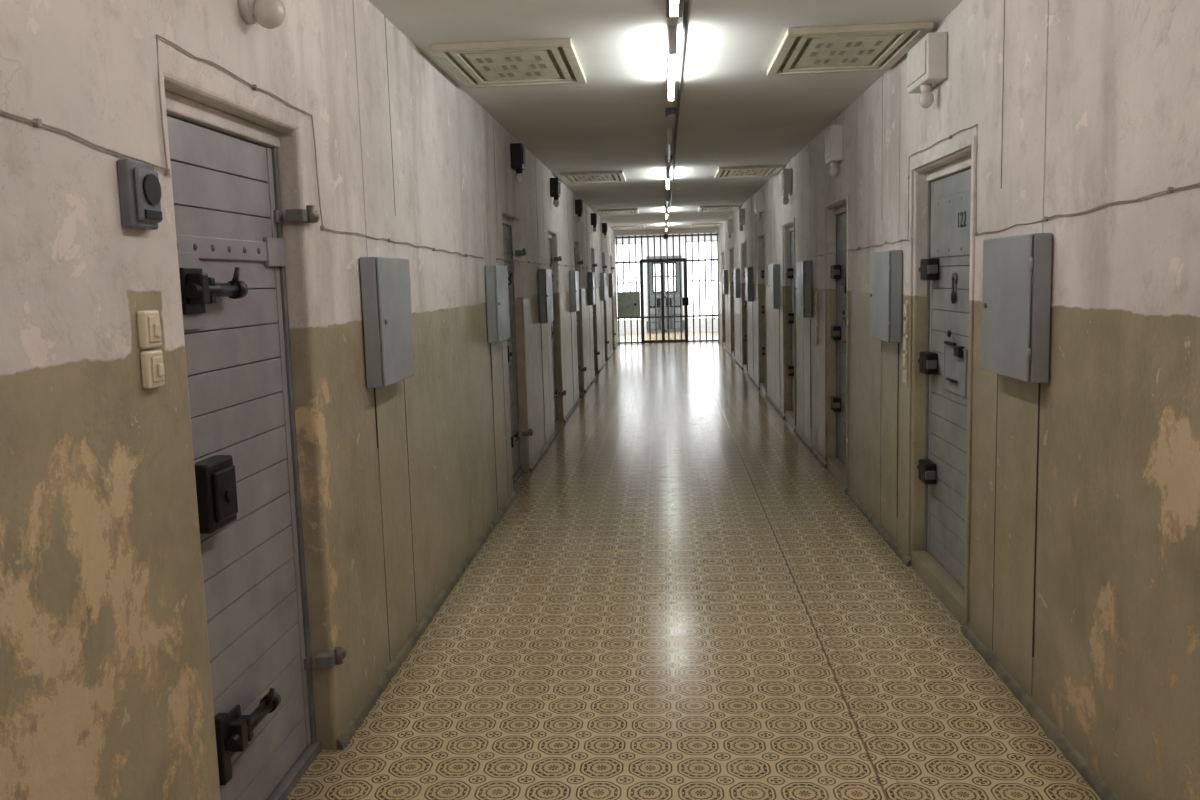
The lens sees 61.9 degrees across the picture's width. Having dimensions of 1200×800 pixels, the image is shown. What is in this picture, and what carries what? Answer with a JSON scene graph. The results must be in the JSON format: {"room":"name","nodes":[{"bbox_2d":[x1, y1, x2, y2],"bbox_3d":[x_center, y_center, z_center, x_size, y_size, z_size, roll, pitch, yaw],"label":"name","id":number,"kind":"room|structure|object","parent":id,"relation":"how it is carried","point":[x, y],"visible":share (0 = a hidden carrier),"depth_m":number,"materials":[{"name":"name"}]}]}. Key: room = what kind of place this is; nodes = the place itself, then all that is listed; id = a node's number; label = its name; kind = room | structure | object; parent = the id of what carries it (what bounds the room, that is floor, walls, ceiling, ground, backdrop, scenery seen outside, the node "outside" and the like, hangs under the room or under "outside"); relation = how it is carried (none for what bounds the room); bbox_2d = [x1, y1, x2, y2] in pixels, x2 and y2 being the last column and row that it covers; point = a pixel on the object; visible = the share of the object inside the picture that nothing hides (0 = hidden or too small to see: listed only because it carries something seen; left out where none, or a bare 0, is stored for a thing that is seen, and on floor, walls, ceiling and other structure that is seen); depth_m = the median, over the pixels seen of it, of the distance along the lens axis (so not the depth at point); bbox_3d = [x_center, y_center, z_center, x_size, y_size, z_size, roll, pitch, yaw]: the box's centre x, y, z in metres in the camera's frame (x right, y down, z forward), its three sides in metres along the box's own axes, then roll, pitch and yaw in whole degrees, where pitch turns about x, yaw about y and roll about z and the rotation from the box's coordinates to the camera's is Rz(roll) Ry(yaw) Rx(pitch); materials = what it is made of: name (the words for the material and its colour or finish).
{"room":"prison interior","nodes":[
{"label":"prison interior","id":0,"kind":"room"},
{"bbox_2d":[0,0,617,799],"bbox_3d":[-0.622,-1.061,10.788,0.300,2.850,27.550,-1,7,4],"label":"wall","id":1,"kind":"structure","parent":0,"point":[106,684],"depth_m":2.39,"materials":[{"name":"paint"}]},
{"bbox_2d":[0,109,164,169],"bbox_3d":[-1.065,-0.509,1.679,0.012,0.102,1.326,-1,7,4],"label":"wire","id":2,"kind":"object","parent":1,"relation":"attached to","point":[37,122],"visible":1,"depth_m":1.95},
{"bbox_2d":[116,159,162,229],"bbox_3d":[-1.011,-0.452,2.208,0.047,0.145,0.115,-1,7,4],"label":"intercom","id":3,"kind":"object","parent":1,"relation":"attached to","point":[139,186],"visible":1,"depth_m":2.17,"materials":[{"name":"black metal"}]},
{"bbox_2d":[137,310,161,348],"bbox_3d":[-1.009,-0.160,2.252,0.033,0.084,0.072,-1,7,4],"label":"light switch","id":4,"kind":"object","parent":1,"relation":"attached to","point":[148,322],"visible":1,"depth_m":2.23,"materials":[{"name":"beige plastic"}]},
{"bbox_2d":[140,349,164,388],"bbox_3d":[-1.006,-0.070,2.263,0.033,0.084,0.072,-1,7,4],"label":"light switch","id":5,"kind":"object","parent":1,"relation":"attached to","point":[152,366],"visible":1,"depth_m":2.24,"materials":[{"name":"beige plastic"}]},
{"bbox_2d":[165,90,346,799],"bbox_3d":[-1.025,0.240,2.966,0.184,2.130,0.930,-1,7,4],"label":"door","id":6,"kind":"structure","parent":1,"relation":"in","point":[228,212],"depth_m":2.96,"materials":[{"name":"grey paint"}]},
{"bbox_2d":[237,0,284,28],"bbox_3d":[-0.950,-1.114,2.832,0.113,0.119,0.104,-1,7,4],"label":"wall lamp","id":7,"kind":"object","parent":1,"relation":"attached to","point":[270,14],"visible":1,"depth_m":2.80,"materials":[{"name":"white plastic"}]},
{"bbox_2d":[156,34,482,257],"bbox_3d":[-0.892,-0.880,4.379,0.012,0.441,4.125,-1,7,4],"label":"wire","id":8,"kind":"object","parent":1,"relation":"attached to","point":[254,87],"visible":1,"depth_m":2.87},
{"bbox_2d":[353,0,416,661],"bbox_3d":[-0.895,-0.276,4.204,0.004,2.690,0.453,-1,7,4],"label":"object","id":9,"kind":"structure","parent":1,"relation":"attached to","point":[369,22],"depth_m":4.18,"materials":[{"name":"paint"}]},
{"bbox_2d":[360,257,414,387],"bbox_3d":[-0.859,-0.327,4.092,0.081,0.505,0.476,-1,7,4],"label":"electrical box","id":10,"kind":"object","parent":1,"relation":"attached to","point":[385,282],"visible":1,"depth_m":3.92,"materials":[{"name":"metal"}]},
{"bbox_2d":[337,343,618,749],"bbox_3d":[-0.424,0.284,10.915,0.022,0.038,27.500,-1,7,4],"label":"baseboard","id":11,"kind":"structure","parent":1,"relation":"attached to","point":[364,709],"depth_m":4.68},
{"bbox_2d":[480,106,507,510],"bbox_3d":[-0.722,-0.606,6.883,0.004,2.690,0.463,-1,7,4],"label":"trim cover","id":12,"kind":"structure","parent":1,"relation":"attached to","point":[487,130],"depth_m":6.86,"materials":[{"name":"metal"}]},
{"bbox_2d":[485,265,509,342],"bbox_3d":[-0.686,-0.656,6.771,0.081,0.505,0.486,-1,7,4],"label":"upper cabinet","id":13,"kind":"object","parent":1,"relation":"attached to","point":[496,276],"visible":1,"depth_m":6.56,"materials":[{"name":"metal"}]},
{"bbox_2d":[502,216,532,484],"bbox_3d":[-0.706,-0.367,7.909,0.185,2.130,0.970,-1,7,4],"label":"door","id":14,"kind":"structure","parent":1,"relation":"in","point":[507,223],"depth_m":8.16,"materials":[{"name":"grey paint"}]},
{"bbox_2d":[510,143,525,182],"bbox_3d":[-0.638,-1.846,7.820,0.098,0.298,0.160,-1,7,4],"label":"box","id":15,"kind":"object","parent":1,"relation":"attached to","point":[517,151],"visible":1,"depth_m":7.74,"materials":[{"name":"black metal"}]},
{"bbox_2d":[535,157,550,443],"bbox_3d":[-0.546,-0.942,9.617,0.004,2.690,0.483,-1,7,4],"label":"trim cover","id":16,"kind":"structure","parent":1,"relation":"attached to","point":[538,164],"depth_m":9.60,"materials":[{"name":"metal"}]},
{"bbox_2d":[496,258,590,268],"bbox_3d":[-0.432,-1.537,11.439,0.012,0.031,9.032,-1,7,4],"label":"wire","id":17,"kind":"object","parent":1,"relation":"attached to","point":[514,260],"visible":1,"depth_m":9.31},
{"bbox_2d":[538,269,552,323],"bbox_3d":[-0.510,-0.992,9.505,0.081,0.505,0.506,-1,7,4],"label":"upper cabinet","id":18,"kind":"object","parent":1,"relation":"attached to","point":[544,275],"visible":1,"depth_m":9.27,"materials":[{"name":"metal"}]},
{"bbox_2d":[550,178,560,206],"bbox_3d":[-0.466,-2.175,10.495,0.098,0.298,0.160,-1,7,4],"label":"box","id":19,"kind":"object","parent":1,"relation":"attached to","point":[555,186],"visible":1,"depth_m":10.42,"materials":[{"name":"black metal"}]},
{"bbox_2d":[548,234,565,426],"bbox_3d":[-0.521,-0.720,10.781,0.185,2.130,0.970,-1,7,4],"label":"door","id":20,"kind":"structure","parent":1,"relation":"in","point":[559,258],"depth_m":11.11,"materials":[{"name":"grey paint"}]},
{"bbox_2d":[567,187,576,402],"bbox_3d":[-0.351,-1.313,12.638,0.004,2.690,0.483,-1,7,4],"label":"trim cover","id":21,"kind":"structure","parent":1,"relation":"attached to","point":[568,188],"depth_m":12.62,"materials":[{"name":"paint"}]},
{"bbox_2d":[569,271,579,311],"bbox_3d":[-0.315,-1.363,12.526,0.081,0.505,0.506,-1,7,4],"label":"upper cabinet","id":22,"kind":"object","parent":1,"relation":"attached to","point":[573,275],"visible":1,"depth_m":12.29,"materials":[{"name":"metal"}]},
{"bbox_2d":[575,199,582,221],"bbox_3d":[-0.278,-2.534,13.417,0.098,0.298,0.160,-1,7,4],"label":"box","id":23,"kind":"object","parent":1,"relation":"attached to","point":[578,203],"visible":1,"depth_m":13.34,"materials":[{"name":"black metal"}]},
{"bbox_2d":[574,243,586,393],"bbox_3d":[-0.333,-1.079,13.703,0.185,2.130,0.970,-1,7,4],"label":"door","id":24,"kind":"structure","parent":1,"relation":"in","point":[581,261],"depth_m":14.08,"materials":[{"name":"grey paint"}]},
{"bbox_2d":[586,204,593,379],"bbox_3d":[-0.160,-1.678,15.610,0.004,2.690,0.483,-1,7,4],"label":"trim cover","id":25,"kind":"structure","parent":1,"relation":"attached to","point":[587,207],"depth_m":15.59,"materials":[{"name":"paint"}]},
{"bbox_2d":[588,272,595,304],"bbox_3d":[-0.124,-1.729,15.498,0.081,0.505,0.506,-1,7,4],"label":"upper cabinet","id":26,"kind":"object","parent":1,"relation":"attached to","point":[591,275],"visible":1,"depth_m":15.26,"materials":[{"name":"metal"}]},
{"bbox_2d":[591,213,597,231],"bbox_3d":[-0.093,-2.887,16.289,0.098,0.298,0.160,-1,7,4],"label":"box","id":27,"kind":"object","parent":1,"relation":"attached to","point":[594,221],"visible":1,"depth_m":16.21,"materials":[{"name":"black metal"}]},
{"bbox_2d":[591,263,599,373],"bbox_3d":[-0.141,-1.445,16.675,0.185,2.130,0.970,-1,7,4],"label":"door","id":28,"kind":"structure","parent":1,"relation":"in","point":[593,265],"depth_m":16.98,"materials":[{"name":"grey paint"}]},
{"bbox_2d":[598,216,603,362],"bbox_3d":[0.025,-2.031,18.482,0.004,2.690,0.483,-1,7,4],"label":"trim cover","id":29,"kind":"structure","parent":1,"relation":"attached to","point":[598,216],"depth_m":18.44,"materials":[{"name":"paint"}]},
{"bbox_2d":[600,273,605,300],"bbox_3d":[0.061,-2.082,18.370,0.081,0.505,0.506,-1,7,4],"label":"upper cabinet","id":30,"kind":"object","parent":1,"relation":"attached to","point":[602,275],"visible":1,"depth_m":18.14,"materials":[{"name":"metal"}]},
{"bbox_2d":[602,223,607,238],"bbox_3d":[0.092,-3.240,19.162,0.098,0.298,0.160,-1,7,4],"label":"box","id":31,"kind":"object","parent":1,"relation":"attached to","point":[604,225],"visible":1,"depth_m":19.08,"materials":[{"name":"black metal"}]},
{"bbox_2d":[607,224,611,350],"bbox_3d":[0.211,-2.384,21.355,0.004,2.690,0.483,-1,7,4],"label":"trim cover","id":32,"kind":"structure","parent":1,"relation":"attached to","point":[607,224],"depth_m":21.33,"materials":[{"name":"paint"}]},
{"bbox_2d":[609,273,613,297],"bbox_3d":[0.246,-2.435,21.242,0.081,0.505,0.506,-1,7,4],"label":"upper cabinet","id":33,"kind":"object","parent":1,"relation":"attached to","point":[611,277],"visible":1,"depth_m":21.00,"materials":[{"name":"metal"}]},
{"bbox_2d":[368,0,962,230],"bbox_3d":[0.720,-2.497,10.550,2.770,0.100,27.600,-1,7,4],"label":"ceiling","id":34,"kind":"structure","parent":0,"point":[732,113],"depth_m":6.16,"materials":[{"name":"paint"}]},
{"bbox_2d":[430,38,586,88],"bbox_3d":[-0.447,-1.757,5.255,0.680,0.030,0.980,-1,7,4],"label":"ceiling vent","id":35,"kind":"object","parent":34,"relation":"attached to","point":[537,62],"depth_m":5.14,"materials":[{"name":"beige metal"}]},
{"bbox_2d":[559,170,625,183],"bbox_3d":[-0.067,-2.481,11.148,0.680,0.030,0.980,-1,7,4],"label":"ceiling vent","id":36,"kind":"object","parent":34,"relation":"attached to","point":[593,176],"depth_m":11.03,"materials":[{"name":"beige metal"}]},
{"bbox_2d":[597,208,638,214],"bbox_3d":[0.313,-3.205,17.042,0.680,0.030,0.980,-1,7,4],"label":"ceiling vent","id":37,"kind":"object","parent":34,"relation":"attached to","point":[607,211],"depth_m":16.87,"materials":[{"name":"beige metal"}]},
{"bbox_2d":[613,225,644,229],"bbox_3d":[0.664,-3.875,22.489,0.680,0.030,0.980,-1,7,4],"label":"ceiling vent","id":38,"kind":"object","parent":34,"relation":"attached to","point":[615,227],"depth_m":22.30,"materials":[{"name":"white metal"}]},
{"bbox_2d":[615,227,717,235],"bbox_3d":[1.595,-4.050,24.084,2.472,0.120,0.300,-1,7,4],"label":"beam","id":39,"kind":"structure","parent":34,"relation":"attached to","point":[715,229],"depth_m":23.95,"materials":[{"name":"paint"}]},
{"bbox_2d":[663,231,667,238],"bbox_3d":[1.569,-3.947,23.904,0.120,0.200,0.085,-1,7,4],"label":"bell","id":40,"kind":"object","parent":39,"relation":"attached to","point":[665,233],"visible":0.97,"depth_m":23.90,"materials":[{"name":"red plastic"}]},
{"bbox_2d":[666,191,668,206],"bbox_3d":[0.944,-2.816,14.070,0.036,0.125,1.280,-1,7,4],"label":"fluorescent light fixture","id":41,"kind":"object","parent":34,"relation":"attached to","point":[667,193],"visible":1,"depth_m":13.45,"materials":[{"name":"white plastic"}]},
{"bbox_2d":[666,167,669,189],"bbox_3d":[0.753,-2.451,11.099,0.036,0.125,1.280,-1,7,4],"label":"fluorescent light fixture","id":42,"kind":"object","parent":34,"relation":"attached to","point":[667,168],"visible":1,"depth_m":10.48,"materials":[{"name":"white plastic"}]},
{"bbox_2d":[666,127,671,162],"bbox_3d":[0.574,-2.110,8.325,0.036,0.125,1.280,-1,7,4],"label":"fluorescent light fixture","id":43,"kind":"object","parent":34,"relation":"attached to","point":[669,130],"visible":1,"depth_m":7.71,"materials":[{"name":"white plastic"}]},
{"bbox_2d":[668,25,676,101],"bbox_3d":[0.373,-1.727,5.205,0.036,0.125,1.280,-1,7,4],"label":"fluorescent light fixture","id":44,"kind":"object","parent":34,"relation":"attached to","point":[672,41],"visible":1,"depth_m":4.78,"materials":[{"name":"white plastic"}]},
{"bbox_2d":[669,0,678,17],"bbox_3d":[0.252,-1.495,3.323,0.036,0.125,1.280,-1,7,4],"label":"fluorescent light fixture","id":45,"kind":"object","parent":34,"relation":"attached to","point":[673,4],"visible":1,"depth_m":3.87,"materials":[{"name":"white plastic"}]},
{"bbox_2d":[665,0,688,229],"bbox_3d":[0.725,-2.407,10.409,0.095,0.045,27.300,-1,7,4],"label":"conduit","id":46,"kind":"object","parent":34,"relation":"attached to","point":[669,112],"depth_m":5.81,"materials":[{"name":"grey metal"}]},
{"bbox_2d":[690,223,721,226],"bbox_3d":[2.355,-3.911,22.376,0.670,0.030,0.980,-1,7,4],"label":"ceiling vent","id":47,"kind":"object","parent":34,"relation":"attached to","point":[704,224],"depth_m":22.24,"materials":[{"name":"beige metal"}]},
{"bbox_2d":[698,205,739,211],"bbox_3d":[2.004,-3.241,16.928,0.670,0.030,0.980,-1,7,4],"label":"ceiling vent","id":48,"kind":"object","parent":34,"relation":"attached to","point":[725,207],"depth_m":16.79,"materials":[{"name":"beige metal"}]},
{"bbox_2d":[714,165,782,178],"bbox_3d":[1.624,-2.517,11.035,0.670,0.030,0.980,-1,7,4],"label":"ceiling vent","id":49,"kind":"object","parent":34,"relation":"attached to","point":[758,170],"depth_m":10.92,"materials":[{"name":"beige metal"}]},
{"bbox_2d":[767,21,933,75],"bbox_3d":[1.244,-1.792,5.141,0.670,0.030,0.980,-1,7,4],"label":"ceiling vent","id":50,"kind":"object","parent":34,"relation":"attached to","point":[868,47],"depth_m":5.03,"materials":[{"name":"beige metal"}]},
{"bbox_2d":[615,233,717,333],"bbox_3d":[1.917,-3.578,29.724,6.400,3.150,2.000,-1,7,4],"label":"wall","id":51,"kind":"structure","parent":0,"point":[714,237],"depth_m":28.80,"materials":[{"name":"white paint"}]},
{"bbox_2d":[615,243,640,321],"bbox_3d":[0.453,-3.387,28.913,1.580,2.250,0.080,-1,7,4],"label":"window","id":52,"kind":"structure","parent":51,"relation":"in","point":[619,245],"depth_m":28.84,"materials":[{"name":"white glass"}]},
{"bbox_2d":[652,262,676,292],"bbox_3d":[1.970,-3.742,30.564,0.740,0.910,0.070,-1,7,4],"label":"window","id":53,"kind":"structure","parent":51,"relation":"in","point":[658,274],"depth_m":30.56,"materials":[{"name":"white glass"}]},
{"bbox_2d":[647,255,682,332],"bbox_3d":[1.864,-3.031,28.760,0.980,2.200,0.050,-1,7,4],"label":"door","id":54,"kind":"structure","parent":51,"relation":"in","point":[650,257],"depth_m":28.74,"materials":[{"name":"grey paint"}]},
{"bbox_2d":[687,240,717,319],"bbox_3d":[3.266,-3.446,28.725,1.580,2.250,0.080,-1,7,4],"label":"window","id":55,"kind":"structure","parent":51,"relation":"in","point":[714,242],"depth_m":28.74,"materials":[{"name":"white glass"}]},
{"bbox_2d":[286,329,1100,799],"bbox_3d":[0.941,-0.067,14.065,6.400,0.100,34.000,-1,7,4],"label":"floor","id":56,"kind":"structure","parent":0,"point":[679,600],"depth_m":4.32,"materials":[{"name":"beige tile"}]},
{"bbox_2d":[650,295,679,329],"bbox_3d":[1.943,-2.579,29.795,1.000,1.050,0.700,-1,7,4],"label":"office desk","id":57,"kind":"object","parent":56,"relation":"on","point":[677,312],"visible":0.47,"depth_m":29.50,"materials":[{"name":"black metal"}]},
{"bbox_2d":[615,233,718,343],"bbox_3d":[1.637,-2.688,24.226,2.479,2.620,0.105,-1,7,4],"label":"gate","id":58,"kind":"object","parent":56,"relation":"on","point":[628,303],"visible":0.97,"depth_m":24.26,"materials":[{"name":"metal"}]},
{"bbox_2d":[718,0,1199,799],"bbox_3d":[2.143,-1.119,10.603,0.300,2.850,27.550,-1,7,4],"label":"wall","id":59,"kind":"structure","parent":0,"point":[1116,659],"depth_m":3.14,"materials":[{"name":"paint"}]},
{"bbox_2d":[721,250,725,346],"bbox_3d":[2.740,-2.264,22.210,0.012,2.090,0.990,-1,7,4],"label":"trim","id":60,"kind":"structure","parent":59,"relation":"attached to","point":[723,250],"depth_m":22.58,"materials":[{"name":"paint"}]},
{"bbox_2d":[722,270,727,294],"bbox_3d":[2.606,-2.459,20.879,0.081,0.505,0.506,-1,7,4],"label":"upper cabinet","id":61,"kind":"object","parent":59,"relation":"attached to","point":[724,272],"visible":1,"depth_m":20.65,"materials":[{"name":"metal"}]},
{"bbox_2d":[725,219,727,348],"bbox_3d":[2.657,-2.407,20.952,0.004,2.690,0.443,-1,7,4],"label":"trim cover","id":62,"kind":"structure","parent":59,"relation":"attached to","point":[726,219],"depth_m":20.92,"materials":[{"name":"paint"}]},
{"bbox_2d":[727,219,732,237],"bbox_3d":[2.458,-3.243,18.948,0.098,0.358,0.240,-1,7,4],"label":"box","id":63,"kind":"object","parent":59,"relation":"attached to","point":[729,221],"visible":1,"depth_m":18.83,"materials":[{"name":"white plastic"}]},
{"bbox_2d":[729,246,734,356],"bbox_3d":[2.555,-1.911,19.338,0.012,2.090,0.990,-1,7,4],"label":"trim","id":64,"kind":"structure","parent":59,"relation":"attached to","point":[731,246],"depth_m":18.94,"materials":[{"name":"paint"}]},
{"bbox_2d":[732,272,734,357],"bbox_3d":[2.634,-1.848,19.340,0.134,2.130,0.900,-1,7,4],"label":"door","id":65,"kind":"structure","parent":59,"relation":"in","point":[732,272],"depth_m":19.61,"materials":[{"name":"paint"}]},
{"bbox_2d":[733,268,739,297],"bbox_3d":[2.386,-2.039,17.462,0.081,0.505,0.506,-1,7,4],"label":"upper cabinet","id":66,"kind":"object","parent":59,"relation":"attached to","point":[736,283],"visible":1,"depth_m":17.23,"materials":[{"name":"metal"}]},
{"bbox_2d":[737,208,740,363],"bbox_3d":[2.437,-1.987,17.535,0.004,2.690,0.443,-1,7,4],"label":"trim cover","id":67,"kind":"structure","parent":59,"relation":"attached to","point":[738,245],"depth_m":17.52,"materials":[{"name":"paint"}]},
{"bbox_2d":[738,208,744,230],"bbox_3d":[2.273,-2.890,16.076,0.098,0.358,0.240,-1,7,4],"label":"box","id":68,"kind":"object","parent":59,"relation":"attached to","point":[741,212],"visible":1,"depth_m":15.96,"materials":[{"name":"white plastic"}]},
{"bbox_2d":[741,240,747,371],"bbox_3d":[2.367,-1.552,16.416,0.012,2.090,0.990,-1,7,4],"label":"trim","id":69,"kind":"structure","parent":59,"relation":"attached to","point":[742,242],"depth_m":16.77,"materials":[{"name":"paint"}]},
{"bbox_2d":[743,271,746,372],"bbox_3d":[2.446,-1.489,16.419,0.134,2.130,0.900,-1,7,4],"label":"door","id":70,"kind":"structure","parent":59,"relation":"in","point":[744,365],"depth_m":16.68,"materials":[{"name":"paint"}]},
{"bbox_2d":[745,267,752,301],"bbox_3d":[2.227,-1.735,14.986,0.081,0.505,0.506,-1,7,4],"label":"upper cabinet","id":71,"kind":"object","parent":59,"relation":"attached to","point":[748,270],"visible":1,"depth_m":14.76,"materials":[{"name":"metal"}]},
{"bbox_2d":[749,196,753,378],"bbox_3d":[2.277,-1.682,15.058,0.004,2.690,0.443,-1,7,4],"label":"trim cover","id":72,"kind":"structure","parent":59,"relation":"attached to","point":[750,198],"depth_m":15.05,"materials":[{"name":"paint"}]},
{"bbox_2d":[754,193,762,220],"bbox_3d":[2.081,-2.525,13.104,0.098,0.358,0.240,-1,7,4],"label":"box","id":73,"kind":"object","parent":59,"relation":"attached to","point":[758,198],"visible":1,"depth_m":12.99,"materials":[{"name":"white plastic"}]},
{"bbox_2d":[757,231,766,392],"bbox_3d":[2.175,-1.187,13.444,0.012,2.090,0.990,-1,7,4],"label":"trim","id":74,"kind":"structure","parent":59,"relation":"attached to","point":[762,233],"depth_m":13.08,"materials":[{"name":"paint"}]},
{"bbox_2d":[760,238,765,394],"bbox_3d":[2.254,-1.124,13.447,0.134,2.130,0.900,-1,7,4],"label":"door","id":75,"kind":"structure","parent":59,"relation":"in","point":[762,385],"depth_m":13.75,"materials":[{"name":"paint"}]},
{"bbox_2d":[768,264,779,308],"bbox_3d":[2.004,-1.310,11.529,0.081,0.505,0.526,-1,7,4],"label":"upper cabinet","id":76,"kind":"object","parent":59,"relation":"attached to","point":[773,269],"visible":1,"depth_m":11.29,"materials":[{"name":"metal"}]},
{"bbox_2d":[774,171,779,407],"bbox_3d":[2.054,-1.257,11.601,0.004,2.690,0.463,-1,7,4],"label":"trim cover","id":77,"kind":"structure","parent":59,"relation":"attached to","point":[776,176],"depth_m":11.58,"materials":[{"name":"paint"}]},
{"bbox_2d":[780,168,791,204],"bbox_3d":[1.893,-2.166,10.182,0.098,0.358,0.240,-1,7,4],"label":"box","id":78,"kind":"object","parent":59,"relation":"attached to","point":[786,173],"visible":1,"depth_m":10.06,"materials":[{"name":"white plastic"}]},
{"bbox_2d":[782,218,795,425],"bbox_3d":[1.987,-0.828,10.522,0.012,2.090,0.990,-1,7,4],"label":"trim","id":79,"kind":"structure","parent":59,"relation":"attached to","point":[793,219],"depth_m":10.16,"materials":[{"name":"paint"}]},
{"bbox_2d":[785,226,795,427],"bbox_3d":[2.066,-0.765,10.525,0.134,2.130,0.900,-1,7,4],"label":"door","id":80,"kind":"structure","parent":59,"relation":"in","point":[789,415],"depth_m":10.83,"materials":[{"name":"paint"}]},
{"bbox_2d":[795,260,811,317],"bbox_3d":[1.847,-1.012,9.102,0.081,0.505,0.526,-1,7,4],"label":"upper cabinet","id":81,"kind":"object","parent":59,"relation":"attached to","point":[803,288],"visible":1,"depth_m":8.87,"materials":[{"name":"metal"}]},
{"bbox_2d":[802,142,810,443],"bbox_3d":[1.898,-0.959,9.175,0.004,2.690,0.463,-1,7,4],"label":"trim cover","id":82,"kind":"structure","parent":59,"relation":"attached to","point":[806,150],"depth_m":9.16,"materials":[{"name":"paint"}]},
{"bbox_2d":[815,292,817,344],"bbox_3d":[1.856,-0.699,8.578,0.018,0.460,0.040,-1,7,4],"label":"strip","id":83,"kind":"object","parent":59,"relation":"attached to","point":[816,295],"visible":1,"depth_m":8.57,"materials":[{"name":"beige plastic"}]},
{"bbox_2d":[825,124,842,176],"bbox_3d":[1.708,-1.812,7.310,0.098,0.358,0.240,-1,7,4],"label":"box","id":84,"kind":"object","parent":59,"relation":"attached to","point":[833,133],"visible":1,"depth_m":7.20,"materials":[{"name":"white plastic"}]},
{"bbox_2d":[824,194,848,485],"bbox_3d":[1.801,-0.473,7.640,0.012,2.090,1.010,-1,7,4],"label":"trim","id":85,"kind":"structure","parent":59,"relation":"attached to","point":[846,196],"depth_m":7.23,"materials":[{"name":"paint"}]},
{"bbox_2d":[828,205,847,488],"bbox_3d":[1.880,-0.410,7.643,0.134,2.130,0.920,-1,7,4],"label":"door","id":86,"kind":"structure","parent":59,"relation":"in","point":[837,465],"depth_m":7.88,"materials":[{"name":"paint"}]},
{"bbox_2d":[870,250,901,342],"bbox_3d":[1.630,-0.597,5.725,0.081,0.505,0.506,-1,7,4],"label":"upper cabinet","id":87,"kind":"object","parent":59,"relation":"attached to","point":[885,266],"visible":1,"depth_m":5.53,"materials":[{"name":"metal"}]},
{"bbox_2d":[880,58,900,541],"bbox_3d":[1.680,-0.544,5.797,0.004,2.690,0.443,-1,7,4],"label":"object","id":88,"kind":"structure","parent":59,"relation":"attached to","point":[890,78],"depth_m":5.78,"materials":[{"name":"paint"}]},
{"bbox_2d":[813,124,977,256],"bbox_3d":[1.703,-1.191,6.403,0.012,0.465,4.608,-1,7,4],"label":"wire","id":89,"kind":"object","parent":59,"relation":"attached to","point":[976,125],"visible":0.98,"depth_m":4.91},
{"bbox_2d":[903,300,907,384],"bbox_3d":[1.652,-0.310,5.408,0.018,0.460,0.040,-1,7,4],"label":"strip","id":90,"kind":"object","parent":59,"relation":"attached to","point":[905,306],"visible":1,"depth_m":5.40,"materials":[{"name":"beige plastic"}]},
{"bbox_2d":[719,340,1119,799],"bbox_3d":[2.020,0.233,10.752,0.022,0.038,27.500,-1,7,4],"label":"baseboard","id":91,"kind":"structure","parent":59,"relation":"attached to","point":[1086,771],"depth_m":3.81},
{"bbox_2d":[907,32,947,107],"bbox_3d":[1.541,-1.533,4.730,0.098,0.312,0.380,-1,7,4],"label":"box","id":92,"kind":"object","parent":59,"relation":"attached to","point":[926,60],"visible":1,"depth_m":4.59,"materials":[{"name":"white plastic"}]},
{"bbox_2d":[912,155,970,625],"bbox_3d":[1.698,-0.062,4.810,0.134,2.130,1.000,-1,7,4],"label":"door","id":93,"kind":"structure","parent":59,"relation":"in","point":[941,564],"depth_m":4.93,"materials":[{"name":"paint"}]},
{"bbox_2d":[958,211,965,227],"bbox_3d":[1.668,-0.833,4.607,0.002,0.069,0.126,-1,7,4],"label":"sign","id":94,"kind":"object","parent":93,"relation":"attached to","point":[961,225],"depth_m":4.60,"materials":[{"name":"black metal"}]},
{"bbox_2d":[907,136,975,621],"bbox_3d":[1.619,-0.125,4.807,0.012,2.090,1.090,-1,7,4],"label":"trim","id":95,"kind":"structure","parent":59,"relation":"attached to","point":[971,141],"depth_m":4.35,"materials":[{"name":"paint"}]},
{"bbox_2d":[981,233,1051,382],"bbox_3d":[1.494,-0.337,3.615,0.081,0.505,0.506,-1,7,4],"label":"electrical box","id":96,"kind":"object","parent":59,"relation":"attached to","point":[1016,297],"visible":1,"depth_m":3.47,"materials":[{"name":"metal"}]},
{"bbox_2d":[992,0,1048,695],"bbox_3d":[1.544,-0.285,3.687,0.004,2.690,0.443,-1,7,4],"label":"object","id":97,"kind":"structure","parent":59,"relation":"attached to","point":[1025,46],"depth_m":3.68,"materials":[{"name":"paint"}]},
{"bbox_2d":[977,183,1199,235],"bbox_3d":[1.455,-0.546,2.502,0.012,0.132,3.286,-1,7,4],"label":"wire","id":98,"kind":"object","parent":59,"relation":"attached to","point":[1169,189],"visible":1,"depth_m":2.95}
]}

